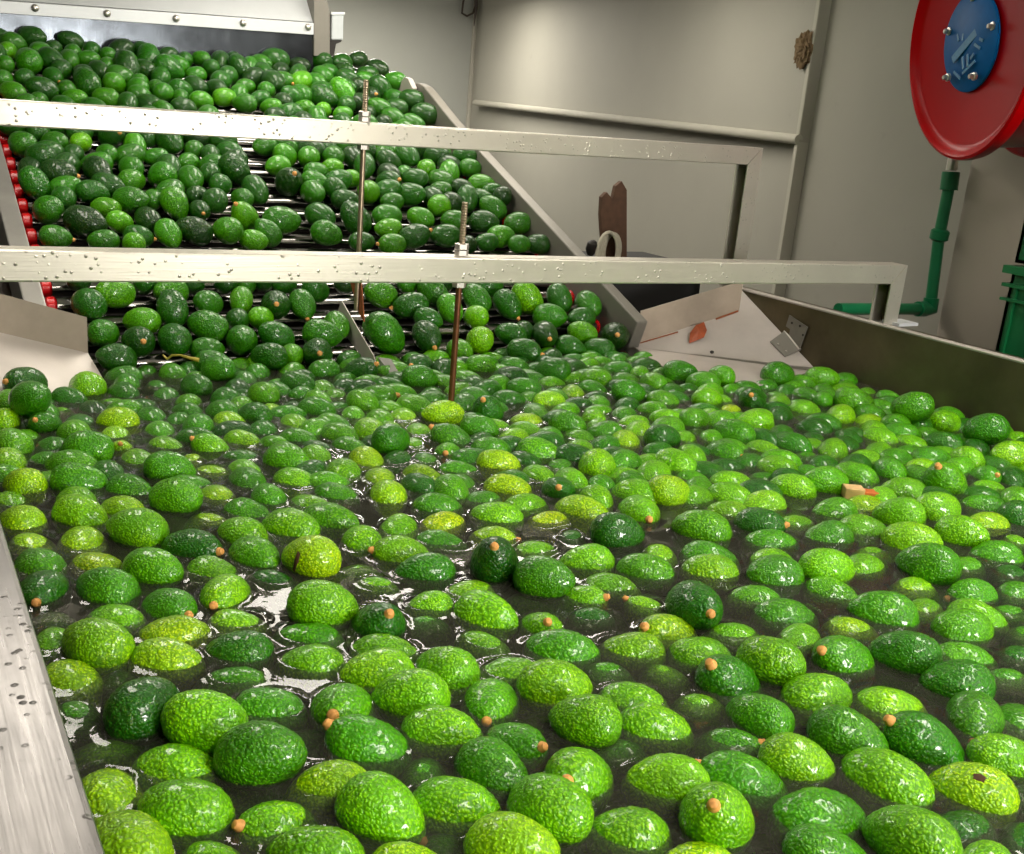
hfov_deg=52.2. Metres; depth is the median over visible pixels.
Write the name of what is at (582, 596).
avocado
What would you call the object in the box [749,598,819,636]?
avocado
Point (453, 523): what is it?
avocado
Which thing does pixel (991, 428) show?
avocado
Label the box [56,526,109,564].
avocado
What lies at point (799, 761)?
avocado
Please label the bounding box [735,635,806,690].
avocado
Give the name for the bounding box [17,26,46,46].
avocado
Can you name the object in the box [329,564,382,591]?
avocado
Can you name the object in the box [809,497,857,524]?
avocado
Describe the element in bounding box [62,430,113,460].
avocado
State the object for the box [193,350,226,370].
avocado
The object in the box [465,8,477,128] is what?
trim
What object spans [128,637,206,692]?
avocado
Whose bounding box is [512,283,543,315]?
avocado
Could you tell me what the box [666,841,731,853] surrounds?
avocado
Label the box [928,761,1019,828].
avocado
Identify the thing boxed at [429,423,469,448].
avocado
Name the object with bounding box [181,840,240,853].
avocado
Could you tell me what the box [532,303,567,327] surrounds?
avocado
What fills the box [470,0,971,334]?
wall
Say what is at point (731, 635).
avocado
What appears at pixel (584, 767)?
avocado
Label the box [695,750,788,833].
avocado
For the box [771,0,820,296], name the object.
trim
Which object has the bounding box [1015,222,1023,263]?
plastic crate
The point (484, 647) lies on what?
avocado
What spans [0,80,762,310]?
bar
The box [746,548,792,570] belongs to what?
avocado
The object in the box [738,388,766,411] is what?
avocado
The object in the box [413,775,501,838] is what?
avocado
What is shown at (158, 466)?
avocado
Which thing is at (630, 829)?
avocado
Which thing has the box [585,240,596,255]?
fitting
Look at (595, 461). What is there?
avocado
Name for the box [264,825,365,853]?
avocado
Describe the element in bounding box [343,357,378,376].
avocado
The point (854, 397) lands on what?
avocado
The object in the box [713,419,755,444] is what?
avocado
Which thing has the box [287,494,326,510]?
avocado
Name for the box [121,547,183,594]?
avocado
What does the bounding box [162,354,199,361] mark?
stalk
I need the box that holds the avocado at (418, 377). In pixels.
[401,364,437,390]
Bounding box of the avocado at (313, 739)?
[292,729,328,779]
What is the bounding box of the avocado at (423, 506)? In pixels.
[411,492,464,525]
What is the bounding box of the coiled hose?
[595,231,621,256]
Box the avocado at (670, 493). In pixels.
[649,475,689,510]
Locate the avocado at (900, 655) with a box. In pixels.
[868,630,942,682]
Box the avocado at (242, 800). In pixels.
[219,781,278,818]
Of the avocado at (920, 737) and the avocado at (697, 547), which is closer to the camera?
the avocado at (920, 737)
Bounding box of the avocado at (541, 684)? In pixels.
[516,658,592,715]
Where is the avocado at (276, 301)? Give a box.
[261,290,290,319]
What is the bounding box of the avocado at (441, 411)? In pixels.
[421,400,464,425]
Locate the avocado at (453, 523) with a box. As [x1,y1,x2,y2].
[419,511,465,539]
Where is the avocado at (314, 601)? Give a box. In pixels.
[286,579,358,629]
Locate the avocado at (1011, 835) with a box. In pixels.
[996,822,1023,853]
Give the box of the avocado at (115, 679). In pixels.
[101,670,137,714]
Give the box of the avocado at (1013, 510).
[996,500,1023,535]
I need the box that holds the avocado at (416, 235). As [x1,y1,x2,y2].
[399,223,432,249]
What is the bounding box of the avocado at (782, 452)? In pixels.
[761,449,802,466]
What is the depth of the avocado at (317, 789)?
1.10 m
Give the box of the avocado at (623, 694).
[598,681,668,712]
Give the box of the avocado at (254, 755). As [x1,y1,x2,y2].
[213,720,307,790]
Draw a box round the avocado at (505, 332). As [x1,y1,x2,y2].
[494,322,526,344]
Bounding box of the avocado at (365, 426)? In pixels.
[353,417,382,440]
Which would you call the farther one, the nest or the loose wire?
the loose wire
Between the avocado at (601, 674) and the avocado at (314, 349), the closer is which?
the avocado at (601, 674)
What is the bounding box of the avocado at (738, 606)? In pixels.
[723,585,779,625]
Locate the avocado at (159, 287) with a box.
[153,282,188,300]
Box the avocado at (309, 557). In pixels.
[281,535,341,580]
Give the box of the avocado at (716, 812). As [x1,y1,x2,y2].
[678,781,754,853]
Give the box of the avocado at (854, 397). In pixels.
[834,386,874,409]
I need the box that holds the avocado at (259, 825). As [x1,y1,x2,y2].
[231,800,319,853]
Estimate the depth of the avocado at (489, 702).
1.28 m
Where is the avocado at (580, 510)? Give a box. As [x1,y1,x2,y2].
[553,494,607,539]
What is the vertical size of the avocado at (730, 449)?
0.083 m
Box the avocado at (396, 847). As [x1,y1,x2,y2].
[373,841,436,853]
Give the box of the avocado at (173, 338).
[157,323,191,356]
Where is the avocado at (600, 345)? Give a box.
[584,338,614,354]
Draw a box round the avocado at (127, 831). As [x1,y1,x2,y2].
[94,809,174,853]
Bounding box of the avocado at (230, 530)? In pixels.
[217,516,268,553]
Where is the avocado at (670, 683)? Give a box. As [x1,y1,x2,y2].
[638,664,693,708]
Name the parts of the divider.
blade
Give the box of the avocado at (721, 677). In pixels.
[693,654,762,727]
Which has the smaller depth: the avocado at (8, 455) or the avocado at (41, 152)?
the avocado at (8, 455)
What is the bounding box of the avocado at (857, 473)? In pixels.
[834,461,879,488]
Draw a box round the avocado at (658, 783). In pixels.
[620,753,710,822]
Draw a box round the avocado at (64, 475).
[49,462,108,497]
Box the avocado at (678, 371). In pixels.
[662,360,697,384]
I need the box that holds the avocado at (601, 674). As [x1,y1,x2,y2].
[582,662,635,693]
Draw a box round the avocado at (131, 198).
[112,186,148,213]
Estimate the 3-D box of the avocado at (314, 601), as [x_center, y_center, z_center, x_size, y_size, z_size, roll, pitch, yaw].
[-0.268,0.253,1.478,0.102,0.074,0.072,1,17,-13]
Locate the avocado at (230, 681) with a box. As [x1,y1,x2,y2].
[192,666,273,699]
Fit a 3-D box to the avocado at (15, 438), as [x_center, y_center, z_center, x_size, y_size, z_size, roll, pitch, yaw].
[-0.972,0.037,2.032,0.096,0.071,0.071,17,20,35]
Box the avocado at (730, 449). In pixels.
[706,440,743,459]
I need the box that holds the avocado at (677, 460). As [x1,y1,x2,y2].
[655,448,696,475]
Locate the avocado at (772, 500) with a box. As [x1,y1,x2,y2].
[743,490,786,516]
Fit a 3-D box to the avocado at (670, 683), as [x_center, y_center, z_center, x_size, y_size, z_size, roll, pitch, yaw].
[0.211,0.358,1.426,0.082,0.060,0.060,11,18,19]
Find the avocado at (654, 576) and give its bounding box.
[615,553,674,597]
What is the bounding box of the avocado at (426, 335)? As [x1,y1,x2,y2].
[412,320,441,351]
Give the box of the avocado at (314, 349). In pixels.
[302,338,332,365]
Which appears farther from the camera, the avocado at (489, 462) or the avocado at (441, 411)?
the avocado at (441, 411)
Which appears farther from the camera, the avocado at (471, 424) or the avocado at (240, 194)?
the avocado at (240, 194)
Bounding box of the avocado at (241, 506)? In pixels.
[220,497,269,522]
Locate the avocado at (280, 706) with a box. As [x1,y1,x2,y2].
[236,687,310,730]
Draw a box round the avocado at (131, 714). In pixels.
[103,676,179,745]
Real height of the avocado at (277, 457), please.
0.078 m
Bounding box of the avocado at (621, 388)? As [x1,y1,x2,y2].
[611,379,645,401]
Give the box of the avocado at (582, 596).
[552,585,609,627]
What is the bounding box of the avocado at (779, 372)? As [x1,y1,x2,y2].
[760,361,794,385]
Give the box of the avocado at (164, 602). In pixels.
[140,588,198,623]
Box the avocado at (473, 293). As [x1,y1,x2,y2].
[462,283,491,310]
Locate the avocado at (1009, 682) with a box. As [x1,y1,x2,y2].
[990,668,1023,704]
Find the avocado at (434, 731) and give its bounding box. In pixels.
[399,704,482,767]
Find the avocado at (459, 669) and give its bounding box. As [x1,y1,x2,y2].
[414,646,479,704]
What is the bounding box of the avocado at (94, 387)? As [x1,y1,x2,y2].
[68,371,106,401]
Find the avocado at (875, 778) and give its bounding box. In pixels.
[837,747,934,815]
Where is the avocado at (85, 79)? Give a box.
[73,66,101,96]
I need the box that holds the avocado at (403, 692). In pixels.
[371,668,450,727]
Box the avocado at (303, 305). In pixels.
[289,288,315,321]
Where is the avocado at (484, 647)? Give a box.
[452,630,512,667]
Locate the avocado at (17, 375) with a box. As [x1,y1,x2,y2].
[2,367,47,389]
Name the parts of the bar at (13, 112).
threaded rod, threaded rod, leg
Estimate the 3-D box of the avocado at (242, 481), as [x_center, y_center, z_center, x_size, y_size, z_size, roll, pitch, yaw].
[-0.499,0.115,1.978,0.074,0.071,0.099,-9,22,-40]
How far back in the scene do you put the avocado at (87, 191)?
3.21 m
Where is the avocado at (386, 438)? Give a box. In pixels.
[371,424,409,456]
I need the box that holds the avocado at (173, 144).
[156,134,183,153]
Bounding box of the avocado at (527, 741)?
[483,722,547,774]
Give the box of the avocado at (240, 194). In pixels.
[231,188,253,204]
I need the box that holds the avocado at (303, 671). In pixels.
[271,643,345,701]
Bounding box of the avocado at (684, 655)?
[666,636,731,686]
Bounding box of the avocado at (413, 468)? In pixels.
[400,463,439,479]
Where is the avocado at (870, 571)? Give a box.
[848,553,885,594]
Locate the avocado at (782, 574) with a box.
[746,554,804,597]
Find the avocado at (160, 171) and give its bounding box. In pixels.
[148,161,177,188]
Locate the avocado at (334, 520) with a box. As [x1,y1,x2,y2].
[304,502,359,546]
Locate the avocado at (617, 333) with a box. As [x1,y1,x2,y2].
[600,322,629,349]
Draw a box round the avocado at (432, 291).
[417,283,447,307]
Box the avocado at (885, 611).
[847,590,919,635]
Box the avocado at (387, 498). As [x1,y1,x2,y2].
[369,480,407,517]
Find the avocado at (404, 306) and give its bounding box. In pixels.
[389,292,428,318]
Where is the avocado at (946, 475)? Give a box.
[923,461,967,499]
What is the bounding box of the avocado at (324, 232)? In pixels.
[310,219,342,245]
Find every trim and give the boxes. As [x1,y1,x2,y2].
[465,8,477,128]
[473,100,802,144]
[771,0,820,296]
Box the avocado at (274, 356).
[250,342,287,369]
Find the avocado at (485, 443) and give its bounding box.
[470,437,511,452]
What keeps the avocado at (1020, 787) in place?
on the water at (663, 535)
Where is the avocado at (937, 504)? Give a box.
[916,491,960,526]
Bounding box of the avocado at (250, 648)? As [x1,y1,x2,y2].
[200,630,274,674]
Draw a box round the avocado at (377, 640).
[347,633,419,665]
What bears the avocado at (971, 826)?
on the water at (663, 535)
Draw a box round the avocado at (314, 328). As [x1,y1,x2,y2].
[302,319,342,347]
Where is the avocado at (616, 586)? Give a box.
[581,572,641,613]
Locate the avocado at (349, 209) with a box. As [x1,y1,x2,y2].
[340,201,371,233]
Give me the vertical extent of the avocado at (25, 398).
0.079 m
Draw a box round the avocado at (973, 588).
[943,578,998,606]
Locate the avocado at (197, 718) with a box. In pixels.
[160,689,247,757]
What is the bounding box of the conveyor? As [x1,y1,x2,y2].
[0,48,699,454]
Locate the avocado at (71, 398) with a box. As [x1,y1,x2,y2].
[51,386,87,412]
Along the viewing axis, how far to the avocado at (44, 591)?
1.46 m
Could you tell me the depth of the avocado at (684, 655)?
1.45 m
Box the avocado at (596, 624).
[564,607,616,645]
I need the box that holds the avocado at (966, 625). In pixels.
[929,608,993,649]
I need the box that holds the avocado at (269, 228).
[254,218,282,247]
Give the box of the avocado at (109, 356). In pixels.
[95,343,136,369]
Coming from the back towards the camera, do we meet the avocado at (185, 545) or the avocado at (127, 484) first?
the avocado at (127, 484)
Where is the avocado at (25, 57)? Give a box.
[14,47,42,73]
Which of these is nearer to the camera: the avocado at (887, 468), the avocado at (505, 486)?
the avocado at (505, 486)
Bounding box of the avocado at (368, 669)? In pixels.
[338,647,414,694]
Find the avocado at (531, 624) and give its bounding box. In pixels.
[513,612,563,657]
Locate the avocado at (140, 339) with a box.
[121,326,155,357]
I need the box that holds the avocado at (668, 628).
[638,613,697,653]
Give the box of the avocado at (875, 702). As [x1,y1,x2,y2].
[851,686,927,731]
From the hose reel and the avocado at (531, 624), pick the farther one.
the hose reel
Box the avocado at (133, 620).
[86,604,147,642]
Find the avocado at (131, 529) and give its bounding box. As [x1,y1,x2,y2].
[106,507,169,551]
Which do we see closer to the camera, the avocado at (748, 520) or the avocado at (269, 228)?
the avocado at (748, 520)
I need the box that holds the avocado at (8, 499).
[0,491,32,513]
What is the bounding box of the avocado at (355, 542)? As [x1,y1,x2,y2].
[340,525,381,566]
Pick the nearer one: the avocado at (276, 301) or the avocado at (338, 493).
the avocado at (338, 493)
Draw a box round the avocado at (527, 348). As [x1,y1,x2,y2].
[506,338,544,362]
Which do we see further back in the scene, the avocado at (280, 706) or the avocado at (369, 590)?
the avocado at (369, 590)
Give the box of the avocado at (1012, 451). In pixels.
[990,440,1023,466]
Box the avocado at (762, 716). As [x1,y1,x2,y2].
[724,693,794,739]
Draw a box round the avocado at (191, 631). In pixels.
[135,615,212,653]
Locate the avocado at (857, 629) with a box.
[818,617,878,647]
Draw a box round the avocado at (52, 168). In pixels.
[40,159,80,180]
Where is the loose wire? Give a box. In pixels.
[461,0,477,24]
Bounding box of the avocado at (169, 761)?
[128,743,220,792]
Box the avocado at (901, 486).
[881,477,925,498]
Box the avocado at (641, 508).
[615,494,660,536]
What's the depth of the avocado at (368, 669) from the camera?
1.32 m
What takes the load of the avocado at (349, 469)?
on the water at (663, 535)
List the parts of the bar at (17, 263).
threaded rod, threaded rod, leg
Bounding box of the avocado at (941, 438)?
[924,431,963,448]
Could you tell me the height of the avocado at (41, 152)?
0.085 m
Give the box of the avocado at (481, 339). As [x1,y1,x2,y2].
[466,326,493,353]
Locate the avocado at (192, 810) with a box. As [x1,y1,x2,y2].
[136,778,235,853]
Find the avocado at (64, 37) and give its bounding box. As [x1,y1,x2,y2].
[57,31,84,49]
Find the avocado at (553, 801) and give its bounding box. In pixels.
[506,772,593,850]
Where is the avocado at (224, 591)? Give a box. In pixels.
[198,573,252,619]
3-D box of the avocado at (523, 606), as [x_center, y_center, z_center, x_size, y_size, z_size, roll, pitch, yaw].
[0.025,0.289,1.626,0.081,0.060,0.060,8,17,10]
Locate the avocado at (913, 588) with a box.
[886,577,939,603]
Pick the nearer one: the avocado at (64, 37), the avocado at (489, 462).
the avocado at (489, 462)
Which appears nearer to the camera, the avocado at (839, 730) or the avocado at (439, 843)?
the avocado at (439, 843)
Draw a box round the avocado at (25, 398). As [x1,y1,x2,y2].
[8,380,51,416]
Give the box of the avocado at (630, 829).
[577,806,672,853]
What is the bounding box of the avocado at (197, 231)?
[176,216,213,245]
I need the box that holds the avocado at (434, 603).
[403,590,453,623]
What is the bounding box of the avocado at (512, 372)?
[493,366,527,379]
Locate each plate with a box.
[0,294,107,429]
[634,284,812,385]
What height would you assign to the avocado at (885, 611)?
0.083 m
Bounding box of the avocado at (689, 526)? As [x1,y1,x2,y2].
[671,509,731,548]
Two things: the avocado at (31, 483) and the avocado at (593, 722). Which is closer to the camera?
the avocado at (593, 722)
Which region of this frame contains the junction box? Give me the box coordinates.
[329,12,344,55]
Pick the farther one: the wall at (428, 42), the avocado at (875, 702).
the wall at (428, 42)
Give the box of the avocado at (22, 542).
[7,532,56,562]
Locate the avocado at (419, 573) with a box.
[392,552,456,596]
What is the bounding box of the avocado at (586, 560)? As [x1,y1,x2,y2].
[559,543,615,585]
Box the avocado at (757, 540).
[740,529,799,565]
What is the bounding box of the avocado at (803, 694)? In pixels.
[779,673,852,727]
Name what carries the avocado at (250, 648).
on the water at (663, 535)
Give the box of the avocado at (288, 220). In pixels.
[262,206,300,233]
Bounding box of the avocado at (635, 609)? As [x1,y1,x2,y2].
[622,595,665,631]
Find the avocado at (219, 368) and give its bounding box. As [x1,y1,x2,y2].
[201,355,235,382]
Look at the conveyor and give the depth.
3.45 m
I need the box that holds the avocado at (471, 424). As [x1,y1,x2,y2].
[459,415,499,437]
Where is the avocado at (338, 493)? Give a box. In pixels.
[312,482,360,516]
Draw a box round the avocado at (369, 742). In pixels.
[322,714,412,778]
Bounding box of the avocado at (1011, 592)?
[995,581,1023,609]
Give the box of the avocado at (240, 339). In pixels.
[226,325,257,355]
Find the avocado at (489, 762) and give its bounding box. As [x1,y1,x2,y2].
[453,736,527,810]
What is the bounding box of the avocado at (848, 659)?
[811,635,875,695]
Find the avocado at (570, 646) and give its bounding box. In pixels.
[522,628,600,669]
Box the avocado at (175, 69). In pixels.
[153,54,184,79]
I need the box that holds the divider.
[338,283,397,372]
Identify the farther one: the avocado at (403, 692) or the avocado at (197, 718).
the avocado at (403, 692)
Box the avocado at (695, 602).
[665,580,722,633]
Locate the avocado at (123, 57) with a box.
[113,49,139,74]
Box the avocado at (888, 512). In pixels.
[872,497,926,526]
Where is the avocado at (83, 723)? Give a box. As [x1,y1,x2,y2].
[58,700,106,750]
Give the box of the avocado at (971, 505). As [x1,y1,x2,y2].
[960,494,1004,516]
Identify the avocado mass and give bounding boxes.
[0,28,1023,853]
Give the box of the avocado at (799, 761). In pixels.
[757,732,835,791]
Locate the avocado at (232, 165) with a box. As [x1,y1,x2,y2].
[218,152,250,185]
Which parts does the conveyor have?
leg, rail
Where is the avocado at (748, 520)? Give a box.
[733,507,789,541]
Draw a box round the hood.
[0,0,329,72]
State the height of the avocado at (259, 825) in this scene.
0.084 m
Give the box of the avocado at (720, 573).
[679,554,738,594]
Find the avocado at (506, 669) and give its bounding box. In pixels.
[480,657,536,719]
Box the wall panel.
[476,0,831,142]
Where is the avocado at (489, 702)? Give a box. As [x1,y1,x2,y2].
[460,678,518,732]
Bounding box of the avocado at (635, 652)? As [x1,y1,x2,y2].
[598,632,666,682]
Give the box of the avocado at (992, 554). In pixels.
[965,540,1023,575]
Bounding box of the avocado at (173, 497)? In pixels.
[148,477,202,518]
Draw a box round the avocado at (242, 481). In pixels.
[227,467,266,497]
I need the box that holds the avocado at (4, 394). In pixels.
[0,389,22,418]
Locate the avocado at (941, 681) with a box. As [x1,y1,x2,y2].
[918,659,995,709]
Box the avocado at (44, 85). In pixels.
[25,76,58,101]
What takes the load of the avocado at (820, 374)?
in the water at (663, 535)
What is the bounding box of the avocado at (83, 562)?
[68,552,122,591]
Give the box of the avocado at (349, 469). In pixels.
[325,458,362,495]
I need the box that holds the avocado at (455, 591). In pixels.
[444,580,494,628]
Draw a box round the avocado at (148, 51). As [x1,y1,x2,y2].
[137,43,159,61]
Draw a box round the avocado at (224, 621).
[206,609,273,639]
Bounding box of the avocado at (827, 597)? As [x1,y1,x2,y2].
[800,576,857,621]
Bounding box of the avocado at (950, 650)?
[940,642,998,669]
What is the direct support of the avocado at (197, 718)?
on the water at (663, 535)
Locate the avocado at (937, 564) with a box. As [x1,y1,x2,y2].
[895,542,961,590]
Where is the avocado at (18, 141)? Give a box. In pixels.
[8,131,36,157]
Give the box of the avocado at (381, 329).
[362,311,404,353]
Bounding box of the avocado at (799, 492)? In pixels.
[770,473,816,509]
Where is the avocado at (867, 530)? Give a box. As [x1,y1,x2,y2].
[840,514,885,552]
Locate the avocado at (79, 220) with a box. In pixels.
[63,205,107,238]
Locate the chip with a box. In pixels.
[841,484,878,498]
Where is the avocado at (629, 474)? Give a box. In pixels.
[614,470,644,483]
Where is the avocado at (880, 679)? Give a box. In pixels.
[869,666,915,693]
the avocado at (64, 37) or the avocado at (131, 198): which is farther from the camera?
the avocado at (64, 37)
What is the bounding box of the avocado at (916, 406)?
[890,391,934,421]
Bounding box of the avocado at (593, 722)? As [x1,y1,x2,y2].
[548,693,621,751]
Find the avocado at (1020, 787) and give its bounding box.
[996,783,1023,830]
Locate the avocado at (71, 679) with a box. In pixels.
[46,659,103,712]
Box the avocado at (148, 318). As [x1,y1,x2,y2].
[122,307,161,332]
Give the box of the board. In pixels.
[598,181,626,256]
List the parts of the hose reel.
hub plate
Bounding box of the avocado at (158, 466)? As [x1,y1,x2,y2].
[143,451,196,484]
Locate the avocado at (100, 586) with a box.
[76,566,141,612]
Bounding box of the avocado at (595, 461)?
[578,448,615,480]
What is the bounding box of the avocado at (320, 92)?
[310,84,338,107]
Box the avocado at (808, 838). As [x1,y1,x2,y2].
[781,823,865,853]
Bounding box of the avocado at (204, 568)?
[183,555,241,601]
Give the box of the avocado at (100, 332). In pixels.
[87,319,119,346]
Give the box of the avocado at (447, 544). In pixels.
[414,529,471,575]
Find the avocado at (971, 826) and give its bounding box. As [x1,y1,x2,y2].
[939,809,997,848]
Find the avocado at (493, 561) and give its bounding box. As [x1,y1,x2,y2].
[469,536,518,592]
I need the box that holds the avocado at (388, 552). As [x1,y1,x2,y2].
[368,535,428,577]
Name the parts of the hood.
plate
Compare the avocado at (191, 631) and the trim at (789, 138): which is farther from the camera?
the trim at (789, 138)
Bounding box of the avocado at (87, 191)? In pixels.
[76,180,109,203]
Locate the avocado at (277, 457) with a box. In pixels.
[262,444,309,478]
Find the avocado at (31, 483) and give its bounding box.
[2,467,48,505]
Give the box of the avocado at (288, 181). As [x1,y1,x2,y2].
[274,167,302,195]
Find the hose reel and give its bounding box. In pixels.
[909,0,1023,160]
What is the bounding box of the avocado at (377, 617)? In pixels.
[346,602,405,649]
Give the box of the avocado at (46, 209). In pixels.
[32,195,64,223]
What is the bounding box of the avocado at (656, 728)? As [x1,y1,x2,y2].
[619,702,694,756]
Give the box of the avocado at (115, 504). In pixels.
[101,495,144,533]
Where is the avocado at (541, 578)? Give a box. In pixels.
[513,555,575,602]
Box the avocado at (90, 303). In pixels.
[70,288,107,320]
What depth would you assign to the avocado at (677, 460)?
2.25 m
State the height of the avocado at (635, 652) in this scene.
0.074 m
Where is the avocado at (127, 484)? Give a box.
[104,473,151,508]
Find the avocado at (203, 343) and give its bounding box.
[190,337,224,356]
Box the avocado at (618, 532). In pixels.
[589,512,644,553]
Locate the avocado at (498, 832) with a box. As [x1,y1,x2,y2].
[463,811,560,853]
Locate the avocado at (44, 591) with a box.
[20,570,71,619]
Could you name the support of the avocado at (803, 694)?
on the water at (663, 535)
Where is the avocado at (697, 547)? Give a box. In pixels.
[678,540,740,574]
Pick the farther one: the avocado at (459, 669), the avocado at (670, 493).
the avocado at (670, 493)
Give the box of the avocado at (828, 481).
[804,466,848,498]
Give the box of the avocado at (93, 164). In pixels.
[82,155,112,179]
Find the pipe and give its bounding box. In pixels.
[833,158,959,316]
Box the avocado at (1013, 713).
[999,703,1023,740]
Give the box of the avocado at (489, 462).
[476,449,521,479]
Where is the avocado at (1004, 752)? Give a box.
[965,733,1023,784]
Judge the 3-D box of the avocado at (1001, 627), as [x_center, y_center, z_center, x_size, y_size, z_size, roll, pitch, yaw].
[0.740,0.313,1.664,0.101,0.074,0.072,13,18,26]
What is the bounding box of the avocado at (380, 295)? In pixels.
[363,283,397,307]
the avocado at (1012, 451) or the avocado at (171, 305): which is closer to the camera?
the avocado at (1012, 451)
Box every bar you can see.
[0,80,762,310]
[0,202,917,400]
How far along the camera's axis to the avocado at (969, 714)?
1.34 m
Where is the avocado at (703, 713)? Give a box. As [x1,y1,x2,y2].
[670,693,726,738]
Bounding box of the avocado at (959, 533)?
[934,514,989,553]
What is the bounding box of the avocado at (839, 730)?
[806,704,889,766]
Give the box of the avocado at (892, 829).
[861,804,963,853]
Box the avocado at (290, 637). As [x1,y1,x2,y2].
[270,622,347,662]
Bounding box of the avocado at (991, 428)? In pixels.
[962,413,1010,445]
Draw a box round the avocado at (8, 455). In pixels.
[0,447,27,467]
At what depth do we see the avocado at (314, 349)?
2.84 m
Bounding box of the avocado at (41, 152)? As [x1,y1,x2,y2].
[24,143,56,162]
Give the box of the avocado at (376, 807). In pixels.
[334,770,427,850]
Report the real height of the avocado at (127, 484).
0.075 m
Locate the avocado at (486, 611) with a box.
[452,589,518,642]
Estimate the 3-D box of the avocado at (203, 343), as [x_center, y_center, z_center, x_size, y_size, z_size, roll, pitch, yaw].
[-0.805,-0.204,2.766,0.093,0.069,0.067,-6,20,-32]
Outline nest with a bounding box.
[793,30,812,69]
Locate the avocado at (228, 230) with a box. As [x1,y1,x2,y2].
[212,217,243,244]
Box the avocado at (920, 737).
[882,710,965,775]
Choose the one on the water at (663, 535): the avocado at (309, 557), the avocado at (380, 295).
the avocado at (309, 557)
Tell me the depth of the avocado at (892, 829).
1.06 m
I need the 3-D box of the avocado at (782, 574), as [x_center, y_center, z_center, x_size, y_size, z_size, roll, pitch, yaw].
[0.437,0.251,1.745,0.101,0.073,0.071,1,17,-13]
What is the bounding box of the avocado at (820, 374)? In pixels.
[804,366,839,385]
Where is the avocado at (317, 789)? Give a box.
[281,759,365,827]
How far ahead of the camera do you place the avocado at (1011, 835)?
1.13 m
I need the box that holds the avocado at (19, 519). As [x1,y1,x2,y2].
[0,505,48,542]
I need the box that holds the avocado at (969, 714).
[944,690,1004,749]
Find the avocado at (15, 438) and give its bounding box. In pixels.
[0,428,34,460]
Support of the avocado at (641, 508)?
on the water at (663, 535)
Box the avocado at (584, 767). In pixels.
[543,747,613,817]
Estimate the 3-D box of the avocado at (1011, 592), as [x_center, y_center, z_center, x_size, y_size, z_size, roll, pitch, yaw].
[0.856,0.301,1.784,0.072,0.075,0.102,15,19,30]
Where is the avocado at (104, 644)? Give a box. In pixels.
[61,617,135,678]
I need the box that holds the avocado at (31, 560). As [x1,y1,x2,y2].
[14,548,69,582]
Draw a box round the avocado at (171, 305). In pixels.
[156,289,188,324]
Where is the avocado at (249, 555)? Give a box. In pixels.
[227,536,280,581]
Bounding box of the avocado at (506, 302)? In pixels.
[492,289,521,320]
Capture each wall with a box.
[2,0,473,125]
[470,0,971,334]
[936,148,1023,350]
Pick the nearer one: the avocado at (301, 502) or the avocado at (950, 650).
the avocado at (950, 650)
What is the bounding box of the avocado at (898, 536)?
[880,521,943,561]
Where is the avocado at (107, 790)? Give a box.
[82,768,142,819]
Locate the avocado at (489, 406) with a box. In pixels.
[472,395,503,420]
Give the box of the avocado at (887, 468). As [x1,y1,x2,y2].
[872,456,907,485]
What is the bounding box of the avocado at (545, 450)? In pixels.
[516,436,557,465]
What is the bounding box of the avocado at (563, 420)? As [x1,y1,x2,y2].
[548,410,586,433]
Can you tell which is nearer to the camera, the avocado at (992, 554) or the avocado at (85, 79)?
the avocado at (992, 554)
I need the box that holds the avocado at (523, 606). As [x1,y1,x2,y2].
[506,593,553,620]
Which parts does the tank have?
hinge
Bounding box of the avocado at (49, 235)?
[39,224,75,246]
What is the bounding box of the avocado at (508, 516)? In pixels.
[469,501,524,536]
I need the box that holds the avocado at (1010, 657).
[992,646,1023,674]
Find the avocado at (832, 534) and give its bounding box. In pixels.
[801,520,854,554]
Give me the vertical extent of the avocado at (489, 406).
0.096 m
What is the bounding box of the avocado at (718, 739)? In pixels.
[688,728,764,759]
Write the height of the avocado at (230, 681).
0.083 m
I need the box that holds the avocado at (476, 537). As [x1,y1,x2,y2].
[467,526,520,551]
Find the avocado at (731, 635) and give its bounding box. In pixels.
[701,622,759,655]
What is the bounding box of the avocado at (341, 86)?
[329,76,355,98]
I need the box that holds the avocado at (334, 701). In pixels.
[309,683,376,732]
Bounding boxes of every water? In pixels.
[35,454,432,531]
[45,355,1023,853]
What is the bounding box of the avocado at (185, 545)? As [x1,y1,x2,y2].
[159,528,223,570]
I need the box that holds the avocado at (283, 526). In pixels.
[261,507,320,553]
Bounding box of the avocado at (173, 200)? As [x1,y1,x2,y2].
[159,186,188,219]
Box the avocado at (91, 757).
[73,739,144,778]
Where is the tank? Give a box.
[0,286,1023,853]
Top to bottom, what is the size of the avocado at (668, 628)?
0.092 m
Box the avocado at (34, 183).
[17,165,50,199]
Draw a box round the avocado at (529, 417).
[508,413,543,427]
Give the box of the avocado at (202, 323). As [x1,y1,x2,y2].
[187,310,228,340]
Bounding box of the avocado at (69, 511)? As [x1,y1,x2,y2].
[51,494,107,533]
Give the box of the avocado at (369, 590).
[350,576,402,610]
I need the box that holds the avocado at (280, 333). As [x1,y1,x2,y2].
[258,321,294,345]
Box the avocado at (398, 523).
[377,513,419,538]
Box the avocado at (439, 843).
[425,833,463,853]
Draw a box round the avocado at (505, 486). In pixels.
[482,473,532,501]
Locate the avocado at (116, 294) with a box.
[95,282,135,307]
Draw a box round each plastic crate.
[995,265,1023,357]
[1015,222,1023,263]
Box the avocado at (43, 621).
[32,611,75,635]
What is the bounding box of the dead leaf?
[689,322,706,342]
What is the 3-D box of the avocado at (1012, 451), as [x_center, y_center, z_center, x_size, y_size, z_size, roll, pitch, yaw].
[1.202,0.072,2.516,0.111,0.083,0.079,2,17,-11]
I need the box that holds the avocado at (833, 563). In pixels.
[798,548,854,584]

